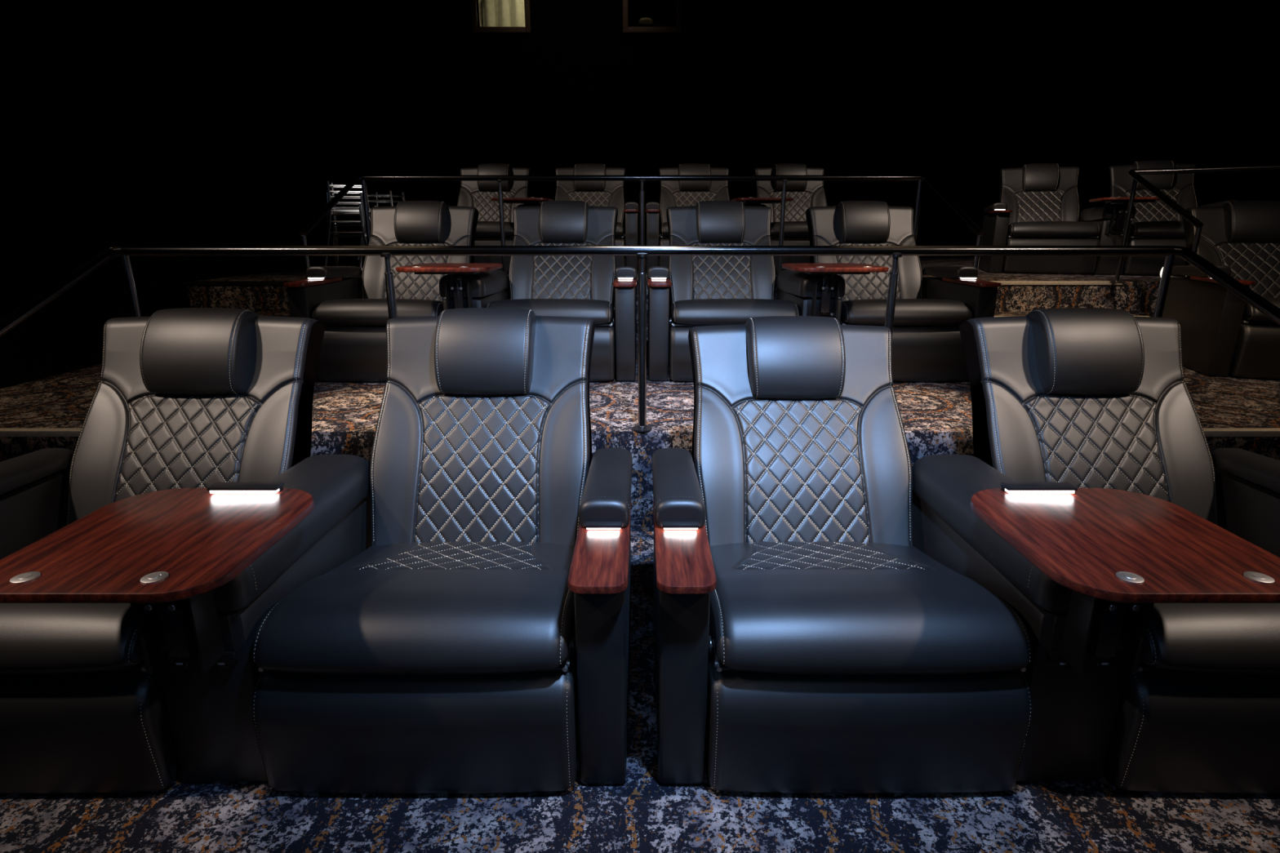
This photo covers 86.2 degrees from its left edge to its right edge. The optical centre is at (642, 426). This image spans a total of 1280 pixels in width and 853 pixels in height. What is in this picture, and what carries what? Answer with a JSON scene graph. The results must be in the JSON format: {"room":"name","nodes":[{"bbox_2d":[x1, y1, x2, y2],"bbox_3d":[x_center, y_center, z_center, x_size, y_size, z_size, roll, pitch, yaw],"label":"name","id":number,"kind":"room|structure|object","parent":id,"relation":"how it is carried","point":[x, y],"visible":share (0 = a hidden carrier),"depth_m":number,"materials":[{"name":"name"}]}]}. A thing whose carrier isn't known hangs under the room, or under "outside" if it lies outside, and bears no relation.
{"room":"auditorium","nodes":[
{"label":"auditorium","id":0,"kind":"room"},
{"bbox_2d":[0,0,388,388],"bbox_3d":[-3.304,-2.176,1.529,0.112,5.936,14.224,0,16,0],"label":"wall","id":1,"kind":"structure","parent":0,"point":[123,122],"depth_m":4.61,"materials":[{"name":"black paint"}]},
{"bbox_2d":[0,427,81,436],"bbox_3d":[-2.654,0.024,2.742,1.187,0.025,0.043,0,16,0],"label":"trim","id":2,"kind":"structure","parent":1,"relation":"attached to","point":[4,432],"depth_m":2.72,"materials":[{"name":"metal"}]},
{"bbox_2d":[185,280,294,284],"bbox_3d":[-2.654,-1.025,4.881,1.187,0.025,0.043,0,16,0],"label":"trim","id":3,"kind":"structure","parent":1,"relation":"attached to","point":[188,282],"depth_m":4.86,"materials":[{"name":"black metal"}]},
{"bbox_2d":[0,527,1279,852],"bbox_3d":[2.856,1.533,-0.820,12.208,0.112,7.655,0,16,0],"label":"floor","id":4,"kind":"structure","parent":0,"point":[642,814],"depth_m":1.44,"materials":[{"name":"carpet"}]},
{"bbox_2d":[0,307,325,793],"bbox_3d":[-1.426,0.205,1.853,0.792,0.952,1.079,0,16,0],"label":"recliner","id":5,"kind":"object","parent":4,"relation":"on","point":[184,397],"visible":0.71,"depth_m":2.00,"materials":[{"name":"black leather"}]},
{"bbox_2d":[0,454,371,781],"bbox_3d":[-0.969,0.428,1.686,0.459,0.614,0.941,0,16,0],"label":"console","id":6,"kind":"object","parent":4,"relation":"on","point":[199,571],"visible":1,"depth_m":1.44,"materials":[{"name":"black leather"}]},
{"bbox_2d":[206,482,284,492],"bbox_3d":[-0.924,0.145,1.595,0.161,0.020,0.039,0,16,0],"label":"reading lamp","id":7,"kind":"object","parent":6,"relation":"on","point":[217,486],"depth_m":1.58,"materials":[{"name":"black plastic"}]},
{"bbox_2d":[251,307,632,793],"bbox_3d":[-0.422,0.205,1.853,0.792,0.952,1.079,0,16,0],"label":"recliner","id":8,"kind":"object","parent":4,"relation":"on","point":[489,599],"visible":1,"depth_m":1.48,"materials":[{"name":"black leather"}]},
{"bbox_2d":[567,502,631,594],"bbox_3d":[-0.090,0.261,1.565,0.121,0.019,0.454,0,16,0],"label":"tray","id":9,"kind":"object","parent":8,"relation":"on","point":[599,565],"depth_m":1.45,"materials":[{"name":"brown wood"}]},
{"bbox_2d":[585,521,622,529],"bbox_3d":[-0.090,0.232,1.597,0.085,0.018,0.035,0,16,0],"label":"reading lamp","id":10,"kind":"object","parent":8,"relation":"on","point":[588,525],"depth_m":1.58,"materials":[{"name":"black"}]},
{"bbox_2d":[0,245,1279,431],"bbox_3d":[0.020,-0.011,2.288,4.078,1.130,0.965,0,16,0],"label":"railing","id":11,"kind":"object","parent":4,"relation":"on","point":[37,302],"visible":0.71,"depth_m":2.55,"materials":[{"name":"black metal"}]},
{"bbox_2d":[652,315,1032,793],"bbox_3d":[0.422,0.214,1.879,0.792,0.921,1.124,0,16,0],"label":"recliner","id":12,"kind":"object","parent":4,"relation":"on","point":[794,597],"visible":1,"depth_m":1.48,"materials":[{"name":"black leather"}]},
{"bbox_2d":[662,521,699,529],"bbox_3d":[0.090,0.232,1.597,0.085,0.018,0.035,0,16,0],"label":"reading lamp","id":13,"kind":"object","parent":12,"relation":"on","point":[665,525],"depth_m":1.58,"materials":[{"name":"black"}]},
{"bbox_2d":[653,501,716,594],"bbox_3d":[0.090,0.261,1.565,0.121,0.019,0.454,0,16,0],"label":"tray","id":14,"kind":"object","parent":12,"relation":"on","point":[684,565],"depth_m":1.45,"materials":[{"name":"brown wood"}]},
{"bbox_2d":[911,454,1279,781],"bbox_3d":[0.969,0.428,1.686,0.459,0.614,0.941,0,16,0],"label":"console","id":15,"kind":"object","parent":4,"relation":"on","point":[1084,571],"visible":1,"depth_m":1.44,"materials":[{"name":"black leather"}]},
{"bbox_2d":[1000,482,1077,492],"bbox_3d":[0.924,0.145,1.595,0.161,0.020,0.039,0,16,0],"label":"reading lamp","id":16,"kind":"object","parent":15,"relation":"on","point":[1006,486],"depth_m":1.58,"materials":[{"name":"black plastic"}]},
{"bbox_2d":[959,307,1279,793],"bbox_3d":[1.426,0.205,1.853,0.792,0.952,1.079,0,16,0],"label":"recliner","id":17,"kind":"object","parent":4,"relation":"on","point":[1082,397],"visible":0.67,"depth_m":2.01,"materials":[{"name":"black leather"}]},
{"bbox_2d":[0,340,1279,527],"bbox_3d":[2.856,-0.053,3.928,12.208,0.526,2.346,0,16,0],"label":"floor","id":18,"kind":"structure","parent":0,"point":[936,417],"depth_m":3.01,"materials":[{"name":"carpet"}]},
{"bbox_2d":[253,311,290,315],"bbox_3d":[-2.654,-0.684,4.792,1.187,0.207,0.336,0,16,0],"label":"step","id":19,"kind":"structure","parent":18,"relation":"on","point":[259,313],"depth_m":4.82,"materials":[{"name":"carpet"}]},
{"bbox_2d":[283,200,479,382],"bbox_3d":[-1.426,-0.827,3.952,0.792,0.943,1.093,0,16,0],"label":"recliner","id":20,"kind":"object","parent":18,"relation":"on","point":[353,311],"visible":0.65,"depth_m":3.80,"materials":[{"name":"black leather"}]},
{"bbox_2d":[283,277,342,287],"bbox_3d":[-1.758,-0.774,3.656,0.121,0.019,0.454,0,16,0],"label":"tray","id":21,"kind":"object","parent":20,"relation":"on","point":[313,282],"depth_m":3.63,"materials":[{"name":"brown wood"}]},
{"bbox_2d":[306,275,324,279],"bbox_3d":[-1.758,-0.803,3.688,0.085,0.018,0.035,0,16,0],"label":"reading lamp","id":22,"kind":"object","parent":20,"relation":"on","point":[308,277],"depth_m":3.68,"materials":[{"name":"black"}]},
{"bbox_2d":[395,262,509,310],"bbox_3d":[-0.969,-0.600,3.779,0.459,0.600,0.941,0,16,0],"label":"console","id":23,"kind":"object","parent":18,"relation":"on","point":[464,285],"visible":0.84,"depth_m":3.47,"materials":[{"name":"black leather"}]},
{"bbox_2d":[486,200,637,381],"bbox_3d":[-0.422,-0.827,3.952,0.792,0.943,1.093,0,16,0],"label":"recliner","id":24,"kind":"object","parent":18,"relation":"on","point":[588,286],"visible":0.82,"depth_m":4.10,"materials":[{"name":"black leather"}]},
{"bbox_2d":[612,278,636,287],"bbox_3d":[-0.090,-0.774,3.656,0.121,0.019,0.454,0,16,0],"label":"tray","id":25,"kind":"object","parent":24,"relation":"on","point":[618,282],"depth_m":3.46,"materials":[{"name":"brown wood"}]},
{"bbox_2d":[617,275,633,279],"bbox_3d":[-0.090,-0.803,3.688,0.085,0.018,0.035,0,16,0],"label":"reading lamp","id":26,"kind":"object","parent":24,"relation":"on","point":[619,277],"depth_m":3.67,"materials":[{"name":"black"}]},
{"bbox_2d":[298,174,984,282],"bbox_3d":[-0.003,-1.052,4.400,3.966,1.130,0.965,0,16,0],"label":"railing","id":27,"kind":"object","parent":18,"relation":"on","point":[313,222],"visible":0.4,"depth_m":4.66,"materials":[{"name":"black metal"}]},
{"bbox_2d":[647,200,799,381],"bbox_3d":[0.422,-0.827,3.952,0.792,0.943,1.093,0,16,0],"label":"recliner","id":28,"kind":"object","parent":18,"relation":"on","point":[700,291],"visible":0.83,"depth_m":4.09,"materials":[{"name":"black leather"}]},
{"bbox_2d":[650,275,666,279],"bbox_3d":[0.090,-0.803,3.688,0.085,0.018,0.035,0,16,0],"label":"reading lamp","id":29,"kind":"object","parent":28,"relation":"on","point":[651,277],"depth_m":3.67,"materials":[{"name":"black"}]},
{"bbox_2d":[647,277,671,287],"bbox_3d":[0.090,-0.774,3.656,0.121,0.019,0.454,0,16,0],"label":"tray","id":30,"kind":"object","parent":28,"relation":"on","point":[651,282],"depth_m":3.50,"materials":[{"name":"brown wood"}]},
{"bbox_2d":[774,262,888,322],"bbox_3d":[0.969,-0.600,3.779,0.459,0.600,0.941,0,16,0],"label":"console","id":31,"kind":"object","parent":18,"relation":"on","point":[815,288],"visible":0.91,"depth_m":3.47,"materials":[{"name":"black leather"}]},
{"bbox_2d":[805,200,1001,382],"bbox_3d":[1.426,-0.827,3.952,0.792,0.943,1.093,0,16,0],"label":"recliner","id":32,"kind":"object","parent":18,"relation":"on","point":[927,346],"visible":0.72,"depth_m":3.69,"materials":[{"name":"black leather"}]},
{"bbox_2d":[959,275,977,279],"bbox_3d":[1.758,-0.803,3.688,0.085,0.018,0.035,0,16,0],"label":"reading lamp","id":33,"kind":"object","parent":32,"relation":"on","point":[960,277],"depth_m":3.68,"materials":[{"name":"black"}]},
{"bbox_2d":[942,277,1001,287],"bbox_3d":[1.758,-0.774,3.656,0.121,0.019,0.454,0,16,0],"label":"tray","id":34,"kind":"object","parent":32,"relation":"on","point":[953,282],"depth_m":3.63,"materials":[{"name":"brown wood"}]},
{"bbox_2d":[994,311,1140,315],"bbox_3d":[2.750,-0.684,4.792,1.333,0.207,0.336,0,16,0],"label":"step","id":35,"kind":"structure","parent":18,"relation":"on","point":[996,313],"depth_m":4.77,"materials":[{"name":"carpet"}]},
{"bbox_2d":[994,315,1149,316],"bbox_3d":[2.750,-0.733,4.616,1.333,0.025,0.043,0,16,0],"label":"trim","id":36,"kind":"structure","parent":35,"relation":"attached to","point":[994,316],"depth_m":4.60,"materials":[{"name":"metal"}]},
{"bbox_2d":[1159,200,1279,379],"bbox_3d":[3.596,-0.831,3.966,0.792,0.943,1.093,5,17,15],"label":"recliner","id":37,"kind":"object","parent":18,"relation":"on","point":[1222,334],"visible":0.75,"depth_m":4.00,"materials":[{"name":"black leather"}]},
{"bbox_2d":[1159,266,1172,278],"bbox_3d":[3.421,-1.007,4.465,0.013,0.107,0.067,-12,20,-35],"label":"marker lamp","id":38,"kind":"object","parent":37,"relation":"attached to","point":[1161,270],"depth_m":4.48,"materials":[{"name":"white"}]},
{"bbox_2d":[1190,275,1254,284],"bbox_3d":[3.195,-0.806,3.769,0.121,0.019,0.454,5,17,15],"label":"tray","id":39,"kind":"object","parent":37,"relation":"on","point":[1201,280],"depth_m":3.82,"materials":[{"name":"brown wood"}]},
{"bbox_2d":[1202,427,1279,436],"bbox_3d":[2.750,0.024,2.742,1.333,0.025,0.043,0,16,0],"label":"trim","id":40,"kind":"structure","parent":18,"relation":"attached to","point":[1209,432],"depth_m":2.72,"materials":[{"name":"metal"}]},
{"bbox_2d":[186,257,1160,340],"bbox_3d":[2.856,-1.163,7.026,12.208,0.941,4.222,0,16,0],"label":"floor","id":41,"kind":"structure","parent":0,"point":[1137,295],"depth_m":4.91,"materials":[{"name":"carpet"}]},
{"bbox_2d":[323,203,368,266],"bbox_3d":[-2.419,-1.552,5.672,0.403,0.564,0.402,-2,16,-8],"label":"high chair","id":42,"kind":"object","parent":41,"relation":"on","point":[359,207],"visible":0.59,"depth_m":5.55,"materials":[{"name":"silver metal"}]},
{"bbox_2d":[324,191,370,265],"bbox_3d":[-2.408,-1.633,5.649,0.403,0.564,0.402,-3,16,-12],"label":"high chair","id":43,"kind":"object","parent":42,"relation":"on","point":[335,221],"visible":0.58,"depth_m":5.53,"materials":[{"name":"silver metal"}]},
{"bbox_2d":[325,181,370,245],"bbox_3d":[-2.397,-1.713,5.625,0.403,0.564,0.402,-5,17,-15],"label":"high chair","id":44,"kind":"object","parent":43,"relation":"on","point":[330,190],"visible":0.47,"depth_m":5.49,"materials":[{"name":"silver metal"}]},
{"bbox_2d":[358,205,376,267],"bbox_3d":[-2.240,-1.645,5.995,0.403,0.564,0.402,2,16,6],"label":"high chair","id":45,"kind":"object","parent":41,"relation":"on","point":[363,243],"visible":0.07,"depth_m":5.89,"materials":[{"name":"silver metal"}]},
{"bbox_2d":[356,191,405,259],"bbox_3d":[-2.229,-1.753,5.964,0.403,0.564,0.402,3,16,11],"label":"high chair","id":46,"kind":"object","parent":45,"relation":"on","point":[376,195],"visible":0.35,"depth_m":5.87,"materials":[{"name":"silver metal"}]},
{"bbox_2d":[446,163,532,273],"bbox_3d":[-1.426,-1.862,6.043,0.792,0.943,1.093,0,16,0],"label":"recliner","id":47,"kind":"object","parent":41,"relation":"on","point":[478,194],"visible":0.49,"depth_m":6.24,"materials":[{"name":"black leather"}]},
{"bbox_2d":[491,197,553,206],"bbox_3d":[-0.969,-1.635,5.870,0.459,0.600,0.941,0,16,0],"label":"console","id":48,"kind":"object","parent":41,"relation":"on","point":[525,201],"visible":0.2,"depth_m":5.38,"materials":[{"name":"brown wood"}]},
{"bbox_2d":[554,163,639,271],"bbox_3d":[-0.422,-1.862,6.043,0.792,0.943,1.093,0,16,0],"label":"recliner","id":49,"kind":"object","parent":41,"relation":"on","point":[595,193],"visible":0.42,"depth_m":6.25,"materials":[{"name":"black leather"}]},
{"bbox_2d":[623,209,639,213],"bbox_3d":[-0.090,-1.808,5.747,0.121,0.019,0.454,0,16,0],"label":"tray","id":50,"kind":"object","parent":49,"relation":"on","point":[624,211],"depth_m":5.53,"materials":[{"name":"brown wood"}]},
{"bbox_2d":[645,163,729,273],"bbox_3d":[0.422,-1.862,6.043,0.792,0.943,1.093,0,16,0],"label":"recliner","id":51,"kind":"object","parent":41,"relation":"on","point":[673,193],"visible":0.44,"depth_m":6.25,"materials":[{"name":"black leather"}]},
{"bbox_2d":[645,209,660,213],"bbox_3d":[0.090,-1.808,5.747,0.121,0.019,0.454,0,16,0],"label":"tray","id":52,"kind":"object","parent":51,"relation":"on","point":[646,211],"depth_m":5.53,"materials":[{"name":"brown wood"}]},
{"bbox_2d":[730,197,793,206],"bbox_3d":[0.969,-1.635,5.870,0.459,0.600,0.941,0,16,0],"label":"tray table","id":53,"kind":"object","parent":41,"relation":"on","point":[758,201],"visible":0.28,"depth_m":5.39,"materials":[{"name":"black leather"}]},
{"bbox_2d":[752,163,837,273],"bbox_3d":[1.426,-1.862,6.043,0.792,0.943,1.093,0,16,0],"label":"recliner","id":54,"kind":"object","parent":41,"relation":"on","point":[806,194],"visible":0.48,"depth_m":6.24,"materials":[{"name":"black leather"}]},
{"bbox_2d":[977,163,1100,274],"bbox_3d":[3.487,-1.867,6.058,0.792,0.943,1.093,5,17,17],"label":"recliner","id":55,"kind":"object","parent":41,"relation":"on","point":[1038,204],"visible":0.96,"depth_m":5.91,"materials":[{"name":"black leather"}]},
{"bbox_2d":[988,209,1012,213],"bbox_3d":[3.078,-1.845,5.875,0.121,0.019,0.454,5,17,17],"label":"tray","id":56,"kind":"object","parent":55,"relation":"on","point":[990,211],"depth_m":5.70,"materials":[{"name":"brown wood"}]},
{"bbox_2d":[989,280,1122,284],"bbox_3d":[2.750,-1.025,4.881,1.333,0.025,0.043,0,16,0],"label":"trim","id":57,"kind":"structure","parent":41,"relation":"attached to","point":[1003,282],"depth_m":4.86,"materials":[{"name":"metal"}]},
{"bbox_2d":[1078,195,1169,275],"bbox_3d":[3.936,-1.595,5.734,0.459,0.600,0.941,5,17,17],"label":"console","id":58,"kind":"object","parent":41,"relation":"on","point":[1110,218],"visible":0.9,"depth_m":5.51,"materials":[{"name":"black leather"}]},
{"bbox_2d":[1105,160,1239,275],"bbox_3d":[4.442,-1.780,5.760,0.792,0.943,1.093,5,17,17],"label":"recliner","id":59,"kind":"object","parent":41,"relation":"on","point":[1155,223],"visible":0.5,"depth_m":5.91,"materials":[{"name":"black leather"}]},
{"bbox_2d":[368,0,1279,257],"bbox_3d":[2.856,-4.164,8.415,12.432,5.936,0.112,0,16,0],"label":"wall","id":60,"kind":"structure","parent":0,"point":[957,94],"depth_m":8.38,"materials":[{"name":"black paint"}]},
{"bbox_2d":[470,0,530,33],"bbox_3d":[-1.680,-5.053,8.153,0.694,0.666,0.168,0,16,0],"label":"window","id":61,"kind":"structure","parent":60,"relation":"in","point":[494,16],"depth_m":8.17,"materials":[{"name":"clear glass"}]},
{"bbox_2d":[622,0,681,33],"bbox_3d":[0.120,-5.053,8.153,0.700,0.666,0.168,0,16,0],"label":"window","id":62,"kind":"structure","parent":60,"relation":"in","point":[645,16],"depth_m":8.17,"materials":[{"name":"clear glass"}]},
{"bbox_2d":[1109,164,1279,283],"bbox_3d":[4.306,-0.918,3.881,2.702,1.160,0.615,9,18,29],"label":"railing","id":63,"kind":"object","parent":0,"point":[1135,174],"visible":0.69,"depth_m":4.39,"materials":[{"name":"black metal"}]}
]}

